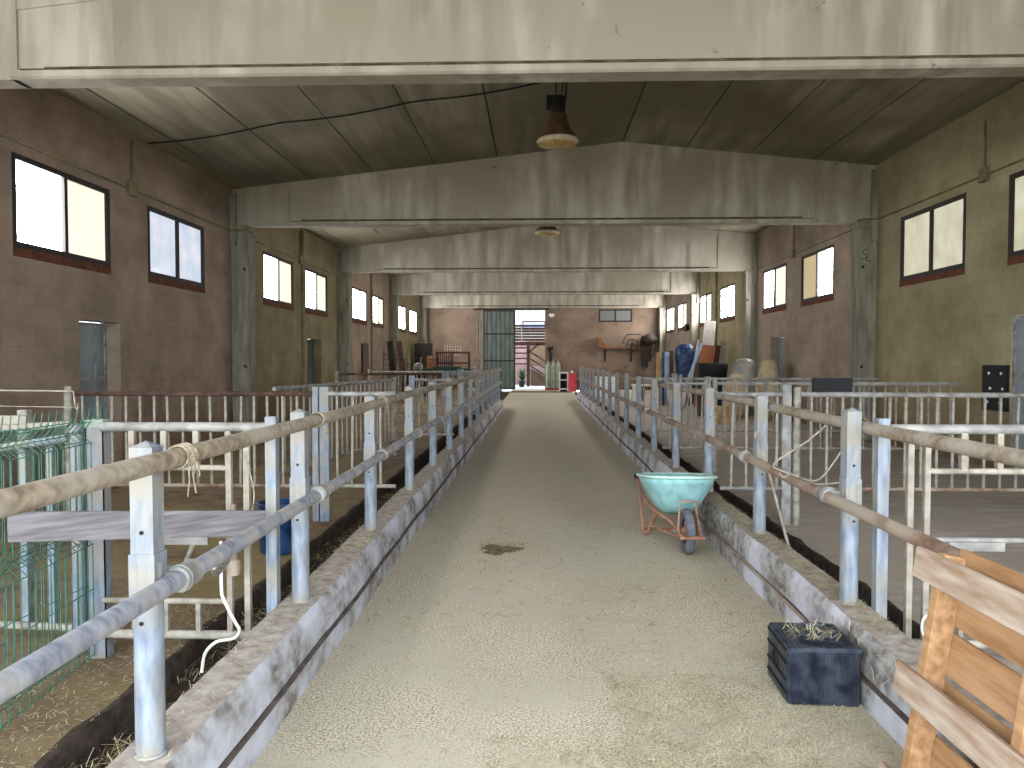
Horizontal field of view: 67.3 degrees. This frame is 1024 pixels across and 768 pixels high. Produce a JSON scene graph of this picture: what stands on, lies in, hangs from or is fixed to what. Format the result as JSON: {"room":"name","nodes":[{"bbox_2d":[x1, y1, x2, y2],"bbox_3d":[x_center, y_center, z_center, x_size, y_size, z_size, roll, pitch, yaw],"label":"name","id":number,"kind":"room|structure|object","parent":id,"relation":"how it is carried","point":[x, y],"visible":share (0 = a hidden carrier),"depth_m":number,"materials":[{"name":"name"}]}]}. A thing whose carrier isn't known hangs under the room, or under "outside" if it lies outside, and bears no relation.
{"room":"farm building","nodes":[
{"label":"farm building","id":0,"kind":"room"},
{"bbox_2d":[0,88,419,488],"bbox_3d":[-5.673,-1.565,20.089,0.300,5.050,42.250,0,2,2],"label":"wall","id":1,"kind":"structure","parent":0,"point":[159,337],"depth_m":12.00,"materials":[{"name":"paint"}]},
{"bbox_2d":[11,151,110,274],"bbox_3d":[-5.889,-2.163,10.106,0.082,1.220,2.070,0,2,2],"label":"window","id":2,"kind":"structure","parent":1,"relation":"in","point":[60,217],"depth_m":9.98,"materials":[{"name":"grey"}]},
{"bbox_2d":[79,322,107,419],"bbox_3d":[-6.058,0.182,10.942,0.092,2.120,1.010,0,2,2],"label":"door","id":3,"kind":"structure","parent":1,"relation":"in","point":[92,336],"depth_m":11.11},
{"bbox_2d":[0,133,337,275],"bbox_3d":[-5.630,-3.276,11.298,0.376,0.850,24.800,0,2,2],"label":"conduit","id":4,"kind":"object","parent":1,"relation":"attached to","point":[133,190],"visible":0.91,"depth_m":11.70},
{"bbox_2d":[147,205,204,292],"bbox_3d":[-5.782,-2.263,13.253,0.082,1.220,2.070,0,2,2],"label":"window","id":5,"kind":"structure","parent":1,"relation":"in","point":[175,244],"depth_m":13.20,"materials":[{"name":"grey"}]},
{"bbox_2d":[229,193,256,433],"bbox_3d":[-5.491,-1.372,15.721,0.360,4.941,0.556,0,2,2],"label":"column","id":6,"kind":"structure","parent":1,"relation":"attached to","point":[242,243],"depth_m":15.57,"materials":[{"name":"concrete"}]},
{"bbox_2d":[263,251,293,310],"bbox_3d":[-5.608,-2.427,18.407,0.082,1.220,2.150,0,2,2],"label":"window","id":7,"kind":"structure","parent":1,"relation":"in","point":[277,271],"depth_m":18.36,"materials":[{"name":"grey"}]},
{"bbox_2d":[301,229,305,410],"bbox_3d":[-5.489,-1.544,20.208,0.078,5.000,0.090,0,2,2],"label":"pipe","id":8,"kind":"object","parent":1,"relation":"attached to","point":[302,230],"visible":0.76,"depth_m":20.17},
{"bbox_2d":[307,339,313,415],"bbox_3d":[-5.706,-0.165,21.361,0.092,2.150,1.290,0,2,2],"label":"door","id":9,"kind":"structure","parent":1,"relation":"in","point":[310,343],"depth_m":21.71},
{"bbox_2d":[305,268,327,317],"bbox_3d":[-5.502,-2.527,21.554,0.082,1.220,2.150,0,2,2],"label":"window","id":10,"kind":"structure","parent":1,"relation":"in","point":[316,304],"depth_m":21.51,"materials":[{"name":"grey"}]},
{"bbox_2d":[337,251,352,408],"bbox_3d":[-5.210,-1.636,24.012,0.360,4.941,0.556,0,2,2],"label":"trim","id":11,"kind":"structure","parent":1,"relation":"attached to","point":[344,279],"depth_m":23.84,"materials":[{"name":"concrete"}]},
{"bbox_2d":[352,286,366,324],"bbox_3d":[-5.326,-2.693,26.748,0.082,1.220,2.150,0,2,2],"label":"window","id":12,"kind":"structure","parent":1,"relation":"in","point":[359,297],"depth_m":26.71,"materials":[{"name":"grey"}]},
{"bbox_2d":[370,273,372,375],"bbox_3d":[-5.207,-2.309,28.533,0.078,4.000,0.090,0,2,2],"label":"pipe","id":13,"kind":"object","parent":1,"relation":"attached to","point":[371,274],"visible":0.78,"depth_m":28.50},
{"bbox_2d":[373,294,383,328],"bbox_3d":[-5.218,-2.794,29.920,0.082,1.220,2.100,0,2,2],"label":"window","id":14,"kind":"structure","parent":1,"relation":"in","point":[378,302],"depth_m":29.88,"materials":[{"name":"grey"}]},
{"bbox_2d":[389,279,399,393],"bbox_3d":[-4.931,-1.898,32.253,0.360,4.941,0.556,0,2,2],"label":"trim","id":15,"kind":"structure","parent":1,"relation":"attached to","point":[393,299],"depth_m":32.06,"materials":[{"name":"concrete"}]},
{"bbox_2d":[399,305,405,332],"bbox_3d":[-5.047,-2.955,34.989,0.082,1.220,2.050,0,2,2],"label":"window","id":16,"kind":"structure","parent":1,"relation":"in","point":[402,310],"depth_m":35.39,"materials":[{"name":"grey"}]},
{"bbox_2d":[419,296,427,342],"bbox_3d":[-4.652,-2.161,40.522,0.360,4.941,0.500,0,2,2],"label":"pillar","id":17,"kind":"structure","parent":1,"relation":"attached to","point":[423,311],"depth_m":40.29,"materials":[{"name":"concrete"}]},
{"bbox_2d":[0,0,1023,88],"bbox_3d":[0.477,-3.751,7.343,12.810,1.630,0.306,0,2,2],"label":"beam","id":18,"kind":"structure","parent":1,"relation":"attached to","point":[45,44],"depth_m":7.30,"materials":[{"name":"concrete"}]},
{"bbox_2d":[420,295,663,307],"bbox_3d":[1.590,-4.798,40.237,12.810,1.630,0.306,0,2,2],"label":"beam","id":19,"kind":"structure","parent":1,"relation":"attached to","point":[428,301],"depth_m":40.15,"materials":[{"name":"concrete"}]},
{"bbox_2d":[390,272,696,294],"bbox_3d":[1.311,-4.536,31.996,12.810,1.630,0.306,0,2,2],"label":"beam","id":20,"kind":"structure","parent":1,"relation":"attached to","point":[578,283],"depth_m":31.92,"materials":[{"name":"concrete"}]},
{"bbox_2d":[339,226,755,272],"bbox_3d":[1.032,-4.273,23.755,12.810,1.630,0.306,0,2,2],"label":"beam","id":21,"kind":"structure","parent":1,"relation":"attached to","point":[575,249],"depth_m":23.64,"materials":[{"name":"concrete"}]},
{"bbox_2d":[233,142,875,227],"bbox_3d":[0.752,-4.009,15.464,12.810,1.630,0.306,0,2,2],"label":"beam","id":22,"kind":"structure","parent":1,"relation":"attached to","point":[617,183],"depth_m":15.35,"materials":[{"name":"concrete"}]},
{"bbox_2d":[0,389,509,767],"bbox_3d":[-3.524,1.083,20.100,4.600,0.256,42.250,0,2,2],"label":"floor","id":23,"kind":"structure","parent":0,"point":[77,743],"depth_m":5.20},
{"bbox_2d":[0,410,35,621],"bbox_3d":[-3.698,0.804,4.601,1.700,1.300,0.090,0,2,2],"label":"divider","id":24,"kind":"object","parent":23,"relation":"on","point":[6,418],"visible":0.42,"depth_m":4.57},
{"bbox_2d":[0,415,101,730],"bbox_3d":[-2.201,0.835,3.293,0.074,1.281,1.791,0,2,-4],"label":"mesh fence","id":25,"kind":"object","parent":23,"relation":"on","point":[85,422],"visible":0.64,"depth_m":3.64,"materials":[{"name":"green metal"}]},
{"bbox_2d":[0,406,107,705],"bbox_3d":[-2.333,0.803,3.669,0.074,1.320,1.325,0,2,3],"label":"mesh fence","id":26,"kind":"object","parent":23,"relation":"on","point":[1,431],"visible":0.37,"depth_m":3.78,"materials":[{"name":"green metal"}]},
{"bbox_2d":[0,390,79,416],"bbox_3d":[-2.995,0.098,4.446,1.538,0.129,0.194,1,2,21],"label":"railing","id":27,"kind":"object","parent":26,"relation":"attached to","point":[78,404],"visible":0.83,"depth_m":4.39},
{"bbox_2d":[69,423,87,650],"bbox_3d":[-2.370,0.841,4.211,0.074,1.250,0.072,0,2,2],"label":"fence post","id":28,"kind":"object","parent":23,"relation":"on","point":[72,455],"visible":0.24,"depth_m":4.19,"materials":[{"name":"metal"}]},
{"bbox_2d":[0,421,72,630],"bbox_3d":[-2.935,0.782,4.299,1.052,1.167,0.093,0,2,7],"label":"gate","id":29,"kind":"object","parent":28,"relation":"attached to","point":[22,425],"visible":0.43,"depth_m":4.27,"materials":[{"name":"metal"}]},
{"bbox_2d":[84,419,113,658],"bbox_3d":[-2.215,0.829,4.130,0.099,1.280,0.076,0,2,2],"label":"gate post","id":30,"kind":"object","parent":23,"relation":"on","point":[100,445],"visible":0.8,"depth_m":4.10,"materials":[{"name":"metal"}]},
{"bbox_2d":[98,416,282,639],"bbox_3d":[-1.656,0.900,4.091,1.035,1.460,0.101,0,2,2],"label":"gate","id":31,"kind":"object","parent":23,"relation":"on","point":[272,486],"visible":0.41,"depth_m":4.04,"materials":[{"name":"metal"}]},
{"bbox_2d":[7,510,265,541],"bbox_3d":[-1.681,0.653,3.571,1.117,0.271,0.026,-2,2,-42],"label":"wooden board","id":32,"kind":"object","parent":31,"relation":"attached to","point":[29,526],"visible":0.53,"depth_m":3.45,"materials":[{"name":"wood"}]},
{"bbox_2d":[200,503,240,672],"bbox_3d":[-1.507,1.059,4.000,0.218,0.871,0.083,0,2,2],"label":"pipe","id":33,"kind":"object","parent":31,"relation":"attached to","point":[234,566],"visible":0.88,"depth_m":3.98,"materials":[{"name":"white plastic"}]},
{"bbox_2d":[63,386,319,520],"bbox_3d":[-3.186,0.690,7.645,2.553,1.335,0.076,0,2,2],"label":"divider","id":34,"kind":"object","parent":23,"relation":"on","point":[314,393],"visible":0.69,"depth_m":7.62,"materials":[{"name":"metal"}]},
{"bbox_2d":[0,469,392,767],"bbox_3d":[-3.511,1.367,6.870,3.574,0.026,8.650,0,2,2],"label":"straw","id":35,"kind":"object","parent":23,"relation":"on","point":[168,654],"visible":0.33,"depth_m":3.85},
{"bbox_2d":[62,489,397,767],"bbox_3d":[-1.435,1.470,6.191,0.625,0.125,7.881,0,2,2],"label":"straw","id":36,"kind":"object","parent":23,"relation":"on","point":[127,738],"visible":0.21,"depth_m":4.25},
{"bbox_2d":[255,498,291,555],"bbox_3d":[-1.937,1.187,6.390,0.370,0.420,0.370,0,2,2],"label":"bucket","id":37,"kind":"object","parent":23,"relation":"on","point":[285,528],"visible":0.4,"depth_m":6.27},
{"bbox_2d":[272,377,396,474],"bbox_3d":[-2.379,0.602,10.957,0.079,1.300,3.951,0,2,12],"label":"railing","id":38,"kind":"object","parent":23,"relation":"on","point":[393,380],"visible":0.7,"depth_m":11.01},
{"bbox_2d":[319,387,395,521],"bbox_3d":[-1.519,0.693,7.611,0.750,1.330,0.091,0,2,2],"label":"divider","id":39,"kind":"object","parent":23,"relation":"on","point":[325,393],"visible":0.78,"depth_m":7.58,"materials":[{"name":"metal"}]},
{"bbox_2d":[335,371,444,427],"bbox_3d":[-2.839,0.363,17.884,2.553,1.335,0.076,0,2,2],"label":"divider","id":40,"kind":"object","parent":23,"relation":"on","point":[336,372],"visible":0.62,"depth_m":17.85,"materials":[{"name":"metal"}]},
{"bbox_2d":[387,341,396,393],"bbox_3d":[-4.845,-0.562,31.119,0.407,2.360,0.080,0,2,2],"label":"plank","id":41,"kind":"object","parent":23,"relation":"on","point":[389,343],"visible":0.57,"depth_m":31.06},
{"bbox_2d":[396,341,404,391],"bbox_3d":[-4.465,-0.563,31.227,0.454,2.360,0.080,0,2,2],"label":"plank","id":42,"kind":"object","parent":23,"relation":"on","point":[398,343],"visible":0.57,"depth_m":31.18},
{"bbox_2d":[368,369,459,404],"bbox_3d":[-2.723,0.254,21.330,2.553,1.335,0.076,0,2,2],"label":"divider","id":43,"kind":"object","parent":23,"relation":"on","point":[369,370],"visible":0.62,"depth_m":21.30,"materials":[{"name":"metal"}]},
{"bbox_2d":[409,376,453,454],"bbox_3d":[-1.342,0.526,12.865,0.750,1.330,0.091,0,2,2],"label":"divider","id":44,"kind":"object","parent":23,"relation":"on","point":[412,379],"visible":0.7,"depth_m":12.83,"materials":[{"name":"metal"}]},
{"bbox_2d":[422,367,469,396],"bbox_3d":[-2.795,-0.093,32.777,2.000,1.300,0.500,0,2,2],"label":"net","id":45,"kind":"object","parent":23,"relation":"on","point":[436,368],"visible":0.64,"depth_m":32.53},
{"bbox_2d":[436,352,469,394],"bbox_3d":[-2.656,-0.478,34.642,1.550,1.950,0.060,0,2,2],"label":"metal gate","id":46,"kind":"object","parent":23,"relation":"on","point":[451,362],"visible":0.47,"depth_m":34.60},
{"bbox_3d":[-4.350,-0.099,37.835,0.850,0.990,0.500,0,2,2],"label":"stand","id":47,"kind":"object","parent":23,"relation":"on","visible":0},
{"bbox_2d":[414,343,432,367],"bbox_3d":[-4.350,-1.303,37.781,0.850,1.400,0.530,0,2,2],"label":"cabinet","id":48,"kind":"object","parent":47,"relation":"on","point":[423,350],"visible":0.48,"depth_m":37.51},
{"bbox_2d":[51,77,1023,276],"bbox_3d":[0.896,-4.645,19.718,13.450,1.149,42.350,0,2,2],"label":"ceiling","id":49,"kind":"structure","parent":0,"point":[859,121],"depth_m":12.69,"materials":[{"name":"concrete"}]},
{"bbox_2d":[148,83,538,143],"bbox_3d":[-2.554,-4.159,11.767,6.480,0.741,0.024,0,2,7],"label":"cable","id":50,"kind":"object","parent":49,"relation":"attached to","point":[531,83],"visible":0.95,"depth_m":11.76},
{"bbox_2d":[535,226,559,236],"bbox_3d":[0.896,-4.280,19.555,0.630,1.032,0.630,0,2,2],"label":"ceiling lamp","id":51,"kind":"object","parent":49,"relation":"hanging from","point":[547,231],"visible":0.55,"depth_m":19.35,"materials":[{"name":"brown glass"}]},
{"bbox_2d":[537,82,578,149],"bbox_3d":[0.678,-4.023,11.361,0.630,1.038,0.630,0,2,2],"label":"ceiling lamp","id":52,"kind":"object","parent":49,"relation":"hanging from","point":[557,134],"visible":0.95,"depth_m":11.25,"materials":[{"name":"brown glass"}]},
{"bbox_2d":[539,139,576,149],"bbox_3d":[0.678,-3.541,11.377,0.590,0.075,0.590,0,2,2],"label":"diffuser","id":53,"kind":"object","parent":52,"relation":"attached to","point":[549,144],"depth_m":11.27,"materials":[{"name":"yellow glass"}]},
{"bbox_2d":[427,308,658,389],"bbox_3d":[1.607,-2.225,40.819,12.850,5.050,0.300,0,2,2],"label":"wall","id":54,"kind":"structure","parent":0,"point":[572,333],"depth_m":40.61,"materials":[{"name":"paint"}]},
{"bbox_2d":[479,310,482,389],"bbox_3d":[-1.632,-1.808,40.768,0.220,4.220,0.052,0,2,2],"label":"trim","id":55,"kind":"structure","parent":54,"relation":"attached to","point":[480,311],"depth_m":40.73,"materials":[{"name":"metal"}]},
{"bbox_2d":[474,308,548,388],"bbox_3d":[-0.025,-1.855,40.646,4.000,4.280,0.140,0,2,2],"label":"door","id":56,"kind":"structure","parent":54,"relation":"in","point":[498,323],"depth_m":40.65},
{"bbox_2d":[599,309,631,321],"bbox_3d":[5.451,-3.602,40.527,1.750,0.660,0.076,0,2,2],"label":"window","id":57,"kind":"structure","parent":54,"relation":"in","point":[605,315],"depth_m":40.52,"materials":[{"name":"grey"}]},
{"bbox_2d":[250,389,903,767],"bbox_3d":[0.853,1.091,19.952,3.080,0.250,42.250,0,2,2],"label":"floor","id":58,"kind":"structure","parent":0,"point":[529,407],"depth_m":4.37,"materials":[{"name":"concrete"}]},
{"bbox_2d":[106,399,502,767],"bbox_3d":[-0.843,1.158,11.878,0.256,0.530,26.000,0,2,2],"label":"concrete curb","id":59,"kind":"structure","parent":58,"relation":"on","point":[244,721],"depth_m":3.64,"materials":[{"name":"concrete"}]},
{"bbox_2d":[0,368,501,760],"bbox_3d":[-0.820,0.387,11.883,0.188,1.038,25.660,0,2,2],"label":"railing","id":60,"kind":"object","parent":59,"relation":"on","point":[152,581],"visible":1,"depth_m":2.49,"materials":[{"name":"metal"}]},
{"bbox_2d":[105,420,479,767],"bbox_3d":[-0.952,0.971,9.183,0.258,0.023,13.827,0,2,2],"label":"straw","id":61,"kind":"object","parent":59,"relation":"on","point":[355,534],"visible":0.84,"depth_m":4.01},
{"bbox_2d":[481,544,523,555],"bbox_3d":[-0.115,1.387,6.451,0.352,0.014,0.343,1,2,27],"label":"manure patch","id":62,"kind":"object","parent":58,"relation":"on","point":[494,547],"visible":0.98,"depth_m":6.46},
{"bbox_2d":[258,415,902,767],"bbox_3d":[0.611,1.199,12.138,2.650,0.026,19.845,0,2,2],"label":"straw","id":63,"kind":"object","parent":58,"relation":"on","point":[622,592],"visible":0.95,"depth_m":3.49,"materials":[{"name":"plant"}]},
{"bbox_2d":[633,472,717,554],"bbox_3d":[1.431,1.056,6.842,0.644,0.654,1.449,0,2,2],"label":"wheelbarrow","id":64,"kind":"object","parent":58,"relation":"on","point":[670,492],"visible":1,"depth_m":6.38,"materials":[{"name":"metal"}]},
{"bbox_2d":[639,473,714,513],"bbox_3d":[1.427,0.922,6.718,0.610,0.360,0.940,0,2,2],"label":"tub","id":65,"kind":"object","parent":64,"relation":"in","point":[674,493],"depth_m":6.39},
{"bbox_2d":[576,392,1013,767],"bbox_3d":[2.101,1.075,14.479,0.235,0.530,31.400,0,2,2],"label":"curb","id":66,"kind":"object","parent":58,"relation":"on","point":[891,711],"depth_m":4.50,"materials":[{"name":"concrete"}]},
{"bbox_2d":[698,515,808,621],"bbox_3d":[1.737,1.255,6.814,0.024,0.025,5.350,0,2,2],"label":"pipe","id":67,"kind":"object","parent":66,"relation":"on","point":[738,555],"visible":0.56,"depth_m":5.21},
{"bbox_2d":[609,414,903,693],"bbox_3d":[1.968,1.013,10.579,0.300,0.195,14.820,0,2,2],"label":"straw","id":68,"kind":"object","parent":66,"relation":"on","point":[719,497],"visible":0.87,"depth_m":4.63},
{"bbox_2d":[754,430,789,546],"bbox_3d":[1.891,0.878,5.544,0.319,1.094,0.026,0,2,-9],"label":"rod","id":69,"kind":"object","parent":66,"relation":"on","point":[758,431],"visible":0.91,"depth_m":5.53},
{"bbox_2d":[577,366,1023,605],"bbox_3d":[2.121,0.307,14.323,0.259,1.042,30.740,0,2,2],"label":"railing","id":70,"kind":"object","parent":66,"relation":"on","point":[848,498],"visible":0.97,"depth_m":4.28,"materials":[{"name":"metal"}]},
{"bbox_2d":[773,424,840,484],"bbox_3d":[1.802,0.411,4.567,0.507,0.380,0.035,0,2,2],"label":"wire hanger","id":71,"kind":"object","parent":70,"relation":"hanging from","point":[825,425],"visible":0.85,"depth_m":4.56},
{"bbox_2d":[767,622,862,706],"bbox_3d":[1.446,1.335,3.714,0.344,0.296,0.363,0,2,4],"label":"plastic box","id":72,"kind":"object","parent":58,"relation":"on","point":[826,672],"visible":0.91,"depth_m":3.54,"materials":[{"name":"plastic"}]},
{"bbox_2d":[781,619,841,640],"bbox_3d":[1.436,1.173,3.696,0.266,0.042,0.236,0,2,2],"label":"straw","id":73,"kind":"object","parent":72,"relation":"on","point":[815,636],"visible":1,"depth_m":3.67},
{"bbox_2d":[879,546,1023,767],"bbox_3d":[1.477,1.068,2.248,0.257,0.936,1.204,0,2,1],"label":"wooden pallet","id":74,"kind":"object","parent":58,"relation":"on","point":[981,597],"visible":1,"depth_m":2.54,"materials":[{"name":"brown wood"}]},
{"bbox_2d":[591,390,1023,674],"bbox_3d":[5.261,1.092,19.803,4.720,0.256,42.250,0,2,2],"label":"floor","id":75,"kind":"structure","parent":0,"point":[816,538],"depth_m":8.32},
{"bbox_2d":[641,373,676,449],"bbox_3d":[2.565,0.491,13.572,0.673,1.355,0.088,0,2,2],"label":"divider","id":76,"kind":"object","parent":75,"relation":"on","point":[673,378],"visible":0.45,"depth_m":13.54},
{"bbox_2d":[674,344,694,405],"bbox_3d":[6.029,-0.324,26.813,0.738,2.140,0.725,0,2,2],"label":"bundle","id":77,"kind":"object","parent":75,"relation":"on","point":[684,355],"visible":0.66,"depth_m":26.52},
{"bbox_2d":[662,377,710,471],"bbox_3d":[2.476,0.575,10.925,0.673,1.355,0.088,0,2,2],"label":"divider","id":78,"kind":"object","parent":75,"relation":"on","point":[707,380],"visible":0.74,"depth_m":10.89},
{"bbox_2d":[693,344,715,406],"bbox_3d":[6.463,-0.263,25.833,0.747,2.144,0.103,0,2,2],"label":"sheet","id":79,"kind":"object","parent":75,"relation":"on","point":[707,353],"visible":0.44,"depth_m":25.81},
{"bbox_2d":[702,320,715,345],"bbox_3d":[6.765,-0.720,26.721,0.634,2.972,0.128,0,2,2],"label":"sheet","id":80,"kind":"object","parent":75,"relation":"on","point":[709,326],"visible":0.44,"depth_m":26.70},
{"bbox_2d":[697,386,723,416],"bbox_3d":[5.666,0.480,21.847,0.750,0.850,0.600,0,2,2],"label":"crate","id":81,"kind":"object","parent":75,"relation":"on","point":[719,389],"visible":0.28,"depth_m":21.57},
{"bbox_2d":[695,363,728,385],"bbox_3d":[5.671,-0.275,21.823,0.880,0.640,0.740,0,2,2],"label":"tub","id":82,"kind":"object","parent":81,"relation":"on","point":[702,369],"visible":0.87,"depth_m":21.50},
{"bbox_2d":[717,406,729,424],"bbox_3d":[5.246,0.774,19.068,0.420,0.440,0.420,0,2,2],"label":"bucket","id":83,"kind":"object","parent":75,"relation":"on","point":[719,408],"visible":0.59,"depth_m":18.93,"materials":[{"name":"yellow plastic"}]},
{"bbox_2d":[725,373,745,419],"bbox_3d":[5.885,0.336,20.230,0.567,1.240,0.571,0,2,2],"label":"sack","id":84,"kind":"object","parent":75,"relation":"on","point":[742,387],"visible":0.41,"depth_m":20.04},
{"bbox_2d":[729,358,757,416],"bbox_3d":[6.454,0.098,21.430,0.857,1.640,0.828,0,2,2],"label":"bale","id":85,"kind":"object","parent":75,"relation":"on","point":[748,368],"visible":0.44,"depth_m":21.12,"materials":[{"name":"plastic"}]},
{"bbox_2d":[719,385,791,524],"bbox_3d":[2.359,0.685,7.478,0.673,1.355,0.088,0,2,2],"label":"divider","id":86,"kind":"object","parent":75,"relation":"on","point":[785,394],"visible":0.8,"depth_m":7.44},
{"bbox_2d":[756,360,778,419],"bbox_3d":[6.771,0.151,20.393,0.618,1.600,0.622,0,2,2],"label":"sack","id":87,"kind":"object","parent":75,"relation":"on","point":[768,368],"visible":0.53,"depth_m":20.18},
{"bbox_2d":[678,375,876,450],"bbox_3d":[4.640,0.504,13.474,3.435,1.335,0.068,0,2,2],"label":"divider","id":88,"kind":"object","parent":75,"relation":"on","point":[680,378],"visible":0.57,"depth_m":13.47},
{"bbox_2d":[713,378,960,472],"bbox_3d":[4.550,0.588,10.827,3.435,1.335,0.068,0,2,2],"label":"divider","id":89,"kind":"object","parent":75,"relation":"on","point":[716,383],"visible":0.56,"depth_m":10.81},
{"bbox_2d":[792,387,1023,524],"bbox_3d":[4.633,0.698,7.374,3.835,1.335,0.068,0,2,2],"label":"divider","id":90,"kind":"object","parent":75,"relation":"on","point":[797,394],"visible":0.8,"depth_m":7.38,"materials":[{"name":"metal"}]},
{"bbox_2d":[812,378,852,391],"bbox_3d":[3.120,0.009,7.493,0.370,0.135,0.060,0,2,2],"label":"plank","id":91,"kind":"object","parent":90,"relation":"on","point":[818,384],"visible":1,"depth_m":7.46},
{"bbox_2d":[666,81,1023,467],"bbox_3d":[7.469,-1.736,19.639,0.300,5.420,42.250,0,2,2],"label":"wall","id":92,"kind":"structure","parent":0,"point":[945,329],"depth_m":13.31,"materials":[{"name":"paint"}]},
{"bbox_2d":[658,295,666,351],"bbox_3d":[7.831,-2.332,40.094,0.360,5.310,0.500,0,2,2],"label":"pillar","id":93,"kind":"structure","parent":92,"relation":"attached to","point":[662,310],"depth_m":39.88,"materials":[{"name":"concrete"}]},
{"bbox_2d":[666,307,673,333],"bbox_3d":[7.995,-3.199,38.720,0.082,1.270,2.100,0,2,2],"label":"window","id":94,"kind":"structure","parent":92,"relation":"in","point":[670,311],"depth_m":38.68,"materials":[{"name":"grey"}]},
{"bbox_2d":[678,301,686,330],"bbox_3d":[7.884,-3.095,35.448,0.082,1.270,2.150,0,2,2],"label":"window","id":95,"kind":"structure","parent":92,"relation":"in","point":[682,308],"depth_m":35.41,"materials":[{"name":"grey"}]},
{"bbox_2d":[689,272,699,387],"bbox_3d":[7.551,-2.069,31.826,0.360,5.310,0.556,0,2,2],"label":"pillar","id":96,"kind":"structure","parent":92,"relation":"attached to","point":[694,316],"depth_m":31.64,"materials":[{"name":"concrete"}]},
{"bbox_2d":[700,292,711,326],"bbox_3d":[7.717,-2.938,30.514,0.082,1.270,2.130,0,2,2],"label":"window","id":97,"kind":"structure","parent":92,"relation":"in","point":[706,299],"depth_m":30.53,"materials":[{"name":"grey"}]},
{"bbox_2d":[719,283,734,322],"bbox_3d":[7.600,-2.828,27.057,0.082,1.270,2.150,0,2,2],"label":"window","id":98,"kind":"structure","parent":92,"relation":"in","point":[727,293],"depth_m":27.01,"materials":[{"name":"grey"}]},
{"bbox_2d":[741,237,757,362],"bbox_3d":[7.273,-1.807,23.584,0.360,5.310,0.556,0,2,2],"label":"pillar","id":99,"kind":"structure","parent":92,"relation":"attached to","point":[749,278],"depth_m":23.41,"materials":[{"name":"concrete"}]},
{"bbox_2d":[762,262,786,314],"bbox_3d":[7.418,-2.656,21.668,0.082,1.270,2.160,0,2,2],"label":"window","id":100,"kind":"structure","parent":92,"relation":"in","point":[775,278],"depth_m":21.63,"materials":[{"name":"grey"}]},
{"bbox_2d":[778,337,783,414],"bbox_3d":[7.602,-0.197,21.410,0.092,2.210,1.150,0,2,2],"label":"door","id":101,"kind":"structure","parent":92,"relation":"in","point":[780,340],"depth_m":21.77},
{"bbox_2d":[801,244,833,306],"bbox_3d":[7.306,-2.551,18.367,0.082,1.270,2.150,0,2,2],"label":"window","id":102,"kind":"structure","parent":92,"relation":"in","point":[817,267],"depth_m":18.33,"materials":[{"name":"grey"}]},
{"bbox_2d":[849,169,878,440],"bbox_3d":[6.992,-1.543,15.293,0.360,5.310,0.556,0,2,2],"label":"pillar","id":103,"kind":"structure","parent":92,"relation":"attached to","point":[864,235],"depth_m":15.13,"materials":[{"name":"concrete"}]},
{"bbox_2d":[757,121,1023,268],"bbox_3d":[6.837,-3.438,10.871,0.376,0.900,24.800,0,2,2],"label":"conduit","id":104,"kind":"object","parent":92,"relation":"attached to","point":[984,173],"visible":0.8,"depth_m":11.99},
{"bbox_2d":[899,192,965,286],"bbox_3d":[7.126,-2.381,13.043,0.082,1.270,2.150,0,2,2],"label":"window","id":105,"kind":"structure","parent":92,"relation":"in","point":[932,238],"depth_m":12.95,"materials":[{"name":"grey"}]},
{"bbox_2d":[981,365,1009,411],"bbox_3d":[7.004,0.055,11.157,0.054,0.660,0.600,0,2,2],"label":"wall panel","id":106,"kind":"object","parent":92,"relation":"attached to","point":[995,378],"visible":0.85,"depth_m":11.12,"materials":[{"name":"black plastic"}]},
{"bbox_2d":[1007,170,1023,265],"bbox_3d":[7.017,-2.278,9.811,0.082,1.270,2.120,0,2,2],"label":"window","id":107,"kind":"structure","parent":92,"relation":"in","point":[1016,180],"depth_m":10.75,"materials":[{"name":"grey"}]},
{"bbox_2d":[1010,315,1023,468],"bbox_3d":[7.035,0.163,10.278,0.092,2.200,1.090,0,2,2],"label":"door","id":108,"kind":"structure","parent":92,"relation":"in","point":[1018,321],"depth_m":10.70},
{"bbox_3d":[2.667,1.097,19.741,0.560,0.070,41.950,0,2,2],"label":"floor","id":109,"kind":"structure","parent":0,"visible":0},
{"bbox_2d":[871,418,1023,648],"bbox_3d":[2.807,0.905,3.941,1.893,1.460,0.101,0,2,2],"label":"gate","id":110,"kind":"object","parent":109,"relation":"on","point":[881,448],"visible":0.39,"depth_m":3.92,"materials":[{"name":"metal"}]},
{"bbox_3d":[6.234,-2.339,40.208,0.980,0.533,0.050,0,2,2],"label":"rail","id":111,"kind":"object","parent":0,"visible":0},
{"bbox_2d":[640,334,656,370],"bbox_3d":[7.159,-1.635,40.049,0.780,1.922,0.800,-1,2,-37],"label":"ropes","id":112,"kind":"object","parent":111,"relation":"hanging from","point":[649,339],"visible":1,"depth_m":40.10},
{"label":"outside","id":113,"kind":"structure","parent":0,"visible":0},
{"bbox_2d":[502,385,579,392],"bbox_3d":[1.741,0.120,51.526,28.000,0.280,20.950,0,2,2],"label":"ground","id":114,"kind":"structure","parent":113,"point":[516,386],"depth_m":43.00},
{"bbox_2d":[515,366,544,384],"bbox_3d":[1.659,-0.552,49.079,12.000,1.220,0.200,0,2,2],"label":"wall","id":115,"kind":"structure","parent":114,"relation":"on","point":[517,368],"depth_m":49.00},
{"bbox_2d":[515,310,544,365],"bbox_3d":[1.855,-2.796,54.807,12.000,5.300,6.200,0,2,2],"label":"house","id":116,"kind":"structure","parent":114,"relation":"on","point":[524,317],"depth_m":51.91,"materials":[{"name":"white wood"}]},
{"bbox_2d":[515,324,544,386],"bbox_3d":[0.774,-1.722,46.544,4.800,3.720,1.250,0,2,2],"label":"wooden staircase","id":117,"kind":"structure","parent":114,"relation":"on","point":[537,379],"depth_m":45.95,"materials":[{"name":"red wood"}]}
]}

